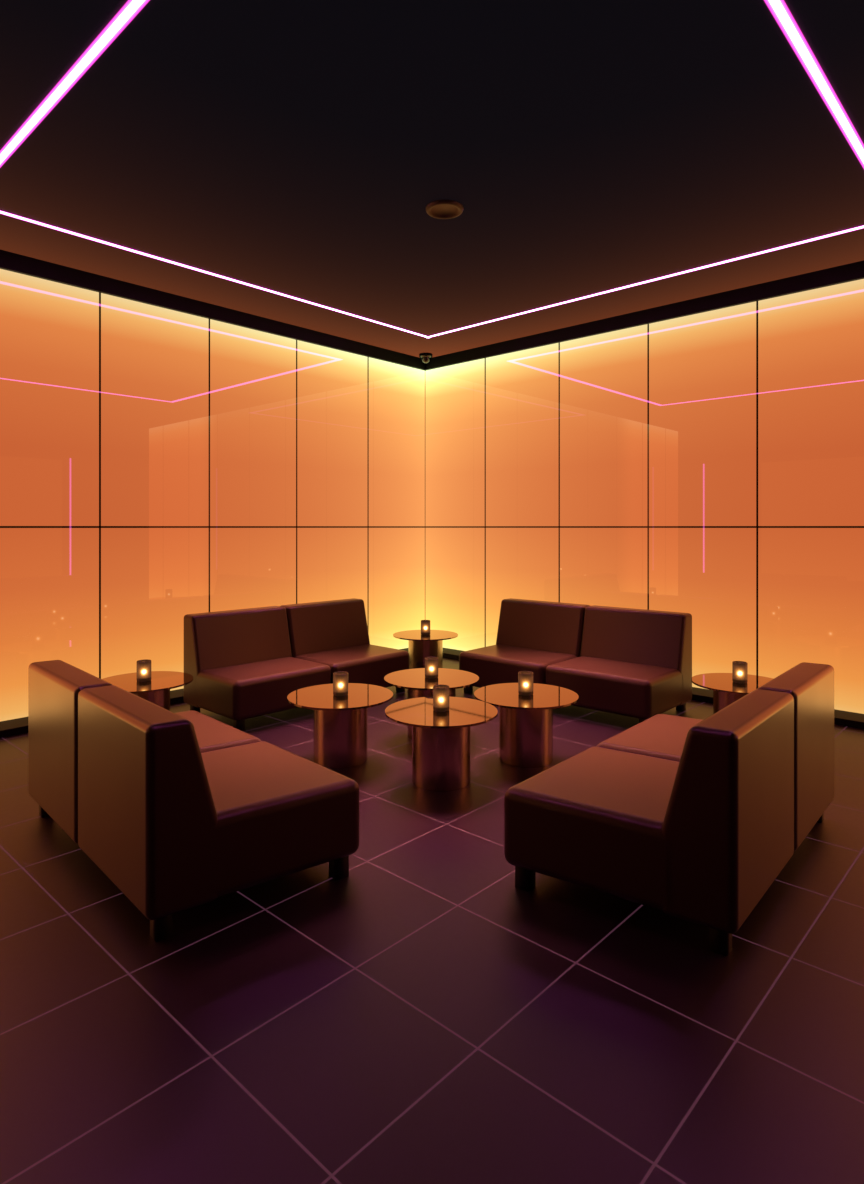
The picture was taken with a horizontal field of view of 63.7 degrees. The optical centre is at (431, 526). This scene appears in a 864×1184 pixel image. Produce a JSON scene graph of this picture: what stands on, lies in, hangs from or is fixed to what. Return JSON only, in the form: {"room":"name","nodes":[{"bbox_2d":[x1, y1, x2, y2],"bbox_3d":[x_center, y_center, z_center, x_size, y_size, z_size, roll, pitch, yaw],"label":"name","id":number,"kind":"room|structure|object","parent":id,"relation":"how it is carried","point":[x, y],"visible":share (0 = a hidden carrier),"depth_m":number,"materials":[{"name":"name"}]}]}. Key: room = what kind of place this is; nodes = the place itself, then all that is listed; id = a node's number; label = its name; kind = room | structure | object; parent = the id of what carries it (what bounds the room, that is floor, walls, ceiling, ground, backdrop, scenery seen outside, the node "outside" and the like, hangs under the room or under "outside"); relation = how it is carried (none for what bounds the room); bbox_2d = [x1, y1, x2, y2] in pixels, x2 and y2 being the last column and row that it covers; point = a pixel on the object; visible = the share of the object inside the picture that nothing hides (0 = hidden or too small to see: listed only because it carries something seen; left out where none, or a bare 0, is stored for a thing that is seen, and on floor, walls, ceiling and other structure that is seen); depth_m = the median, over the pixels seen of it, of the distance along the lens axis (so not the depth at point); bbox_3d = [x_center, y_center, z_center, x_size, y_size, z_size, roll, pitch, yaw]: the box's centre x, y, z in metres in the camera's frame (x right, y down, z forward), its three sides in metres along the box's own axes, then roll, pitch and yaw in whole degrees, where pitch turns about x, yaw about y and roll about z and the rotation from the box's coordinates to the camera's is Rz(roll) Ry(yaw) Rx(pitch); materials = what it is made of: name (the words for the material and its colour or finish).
{"room":"nightclub lounge","nodes":[
{"label":"nightclub lounge","id":0,"kind":"room"},
{"bbox_2d":[0,269,424,720],"bbox_3d":[-2.536,-0.265,5.631,0.120,3.400,7.340,0,0,43],"label":"wall","id":1,"kind":"structure","parent":0,"point":[159,466],"depth_m":5.92,"materials":[{"name":"orange glass"}]},
{"bbox_2d":[0,250,424,369],"bbox_3d":[-2.491,-1.902,5.565,0.035,0.125,7.065,0,0,43],"label":"trim","id":2,"kind":"structure","parent":1,"relation":"attached to","point":[9,261],"depth_m":5.96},
{"bbox_2d":[0,657,863,1183],"bbox_3d":[0.114,1.485,3.179,7.340,0.100,7.340,0,0,43],"label":"floor","id":3,"kind":"structure","parent":0,"point":[418,1015],"depth_m":2.04,"materials":[{"name":"tile"}]},
{"bbox_2d":[102,671,192,710],"bbox_3d":[-1.939,1.235,4.687,0.630,0.400,0.630,0,0,43],"label":"table","id":4,"kind":"object","parent":3,"relation":"on","point":[156,691],"visible":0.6,"depth_m":4.63,"materials":[{"name":"brown metal"}]},
{"bbox_2d":[136,659,150,681],"bbox_3d":[-1.939,0.967,4.687,0.093,0.134,0.093,0,0,43],"label":"votive candle","id":5,"kind":"object","parent":4,"relation":"on","point":[143,667],"visible":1,"depth_m":4.65,"materials":[{"name":"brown glass"}]},
{"bbox_2d":[28,660,358,941],"bbox_3d":[-1.153,1.055,3.168,0.840,0.760,1.646,0,0,-43],"label":"sofa","id":6,"kind":"object","parent":3,"relation":"on","point":[181,811],"visible":1,"depth_m":2.65,"materials":[{"name":"red leather"}]},
{"bbox_2d":[0,648,407,737],"bbox_3d":[-2.485,1.410,5.406,0.260,0.050,6.840,0,0,43],"label":"plinth","id":7,"kind":"object","parent":3,"relation":"on","point":[17,726],"depth_m":4.91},
{"bbox_2d":[184,598,409,729],"bbox_3d":[-1.054,1.055,5.731,0.780,0.760,1.720,0,0,44],"label":"sofa","id":8,"kind":"object","parent":3,"relation":"on","point":[243,664],"visible":0.89,"depth_m":5.52,"materials":[{"name":"red leather"}]},
{"bbox_2d":[287,683,392,768],"bbox_3d":[-0.563,1.235,4.292,0.646,0.400,0.646,0,0,43],"label":"table","id":9,"kind":"object","parent":3,"relation":"on","point":[340,722],"visible":0.92,"depth_m":4.16,"materials":[{"name":"brown metal"}]},
{"bbox_2d":[333,671,347,695],"bbox_3d":[-0.563,0.967,4.292,0.093,0.134,0.093,0,0,43],"label":"votive candle","id":10,"kind":"object","parent":9,"relation":"on","point":[340,679],"visible":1,"depth_m":4.25,"materials":[{"name":"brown glass"}]},
{"bbox_2d":[393,630,457,668],"bbox_3d":[-0.062,1.235,6.707,0.626,0.400,0.626,0,0,43],"label":"table","id":11,"kind":"object","parent":3,"relation":"on","point":[420,647],"visible":0.74,"depth_m":6.58,"materials":[{"name":"brown metal"}]},
{"bbox_2d":[421,620,429,634],"bbox_3d":[-0.062,0.967,6.707,0.093,0.134,0.093,0,0,43],"label":"votive candle","id":12,"kind":"object","parent":11,"relation":"on","point":[425,624],"visible":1,"depth_m":6.67,"materials":[{"name":"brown glass"}]},
{"bbox_2d":[384,668,478,739],"bbox_3d":[-0.003,1.235,4.786,0.652,0.400,0.652,0,0,43],"label":"table","id":13,"kind":"object","parent":3,"relation":"on","point":[414,680],"visible":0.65,"depth_m":4.70,"materials":[{"name":"brown metal"}]},
{"bbox_2d":[425,657,437,678],"bbox_3d":[-0.003,0.967,4.786,0.093,0.134,0.093,0,0,43],"label":"votive candle","id":14,"kind":"object","parent":13,"relation":"on","point":[431,663],"visible":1,"depth_m":4.75,"materials":[{"name":"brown glass"}]},
{"bbox_2d":[385,697,497,791],"bbox_3d":[0.052,1.235,3.934,0.636,0.400,0.636,0,0,43],"label":"table","id":15,"kind":"object","parent":3,"relation":"on","point":[440,740],"visible":0.94,"depth_m":3.79,"materials":[{"name":"brown metal"}]},
{"bbox_2d":[433,685,448,711],"bbox_3d":[0.052,0.967,3.934,0.093,0.134,0.093,0,0,43],"label":"votive candle","id":16,"kind":"object","parent":15,"relation":"on","point":[440,692],"visible":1,"depth_m":3.90,"materials":[{"name":"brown glass"}]},
{"bbox_2d":[474,683,578,767],"bbox_3d":[0.581,1.235,4.306,0.640,0.400,0.640,0,0,43],"label":"table","id":17,"kind":"object","parent":3,"relation":"on","point":[525,722],"visible":0.94,"depth_m":4.17,"materials":[{"name":"brown metal"}]},
{"bbox_2d":[518,671,532,695],"bbox_3d":[0.581,0.967,4.306,0.093,0.134,0.093,0,0,43],"label":"votive candle","id":18,"kind":"object","parent":17,"relation":"on","point":[525,678],"visible":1,"depth_m":4.27,"materials":[{"name":"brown glass"}]},
{"bbox_2d":[459,598,691,722],"bbox_3d":[1.132,1.055,5.745,1.750,0.760,0.790,0,0,42],"label":"sofa","id":19,"kind":"object","parent":3,"relation":"on","point":[636,663],"visible":0.91,"depth_m":5.58,"materials":[{"name":"red leather"}]},
{"bbox_2d":[443,648,863,728],"bbox_3d":[2.437,1.410,5.690,7.100,0.050,0.260,0,0,43],"label":"plinth","id":20,"kind":"object","parent":3,"relation":"on","point":[844,718],"depth_m":5.25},
{"bbox_2d":[504,662,833,955],"bbox_3d":[1.127,1.055,3.093,0.870,0.760,1.611,0,0,41],"label":"sofa","id":21,"kind":"object","parent":3,"relation":"on","point":[689,819],"visible":1,"depth_m":2.56,"materials":[{"name":"red leather"}]},
{"bbox_2d":[691,673,772,713],"bbox_3d":[2.051,1.235,4.635,0.610,0.400,0.610,0,0,43],"label":"table","id":22,"kind":"object","parent":3,"relation":"on","point":[726,692],"visible":0.44,"depth_m":4.59,"materials":[{"name":"brown metal"}]},
{"bbox_2d":[732,661,747,683],"bbox_3d":[2.051,0.967,4.635,0.093,0.134,0.093,0,0,43],"label":"votive candle","id":23,"kind":"object","parent":22,"relation":"on","point":[739,668],"visible":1,"depth_m":4.60,"materials":[{"name":"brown glass"}]},
{"bbox_2d":[0,0,863,357],"bbox_3d":[0.114,-2.015,3.179,7.340,0.100,7.340,0,0,43],"label":"ceiling","id":24,"kind":"structure","parent":0,"point":[297,148],"depth_m":3.65,"materials":[{"name":"black paint"}]},
{"bbox_2d":[419,353,431,362],"bbox_3d":[-0.070,-1.914,7.913,0.150,0.101,0.150,0,0,43],"label":"dome camera","id":25,"kind":"object","parent":24,"relation":"hanging from","point":[425,357],"depth_m":7.87,"materials":[{"name":"black plastic"}]},
{"bbox_2d":[0,0,863,337],"bbox_3d":[0.070,-1.973,4.303,4.148,0.024,4.148,0,0,43],"label":"led","id":26,"kind":"object","parent":24,"relation":"attached to","point":[781,12],"depth_m":3.28,"materials":[{"name":"plastic"}]},
{"bbox_2d":[425,199,463,218],"bbox_3d":[0.077,-1.955,4.294,0.236,0.020,0.236,0,0,43],"label":"ceiling speaker","id":27,"kind":"object","parent":24,"relation":"attached to","point":[439,209],"depth_m":4.28},
{"bbox_2d":[425,279,863,713],"bbox_3d":[2.610,-0.265,5.789,7.220,3.400,0.120,0,0,43],"label":"wall","id":28,"kind":"structure","parent":0,"point":[708,466],"depth_m":6.12,"materials":[{"name":"orange glass"}]},
{"bbox_2d":[424,260,863,370],"bbox_3d":[2.513,-1.902,5.772,7.100,0.125,0.035,0,0,43],"label":"trim","id":29,"kind":"structure","parent":28,"relation":"attached to","point":[854,271],"depth_m":6.14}
]}

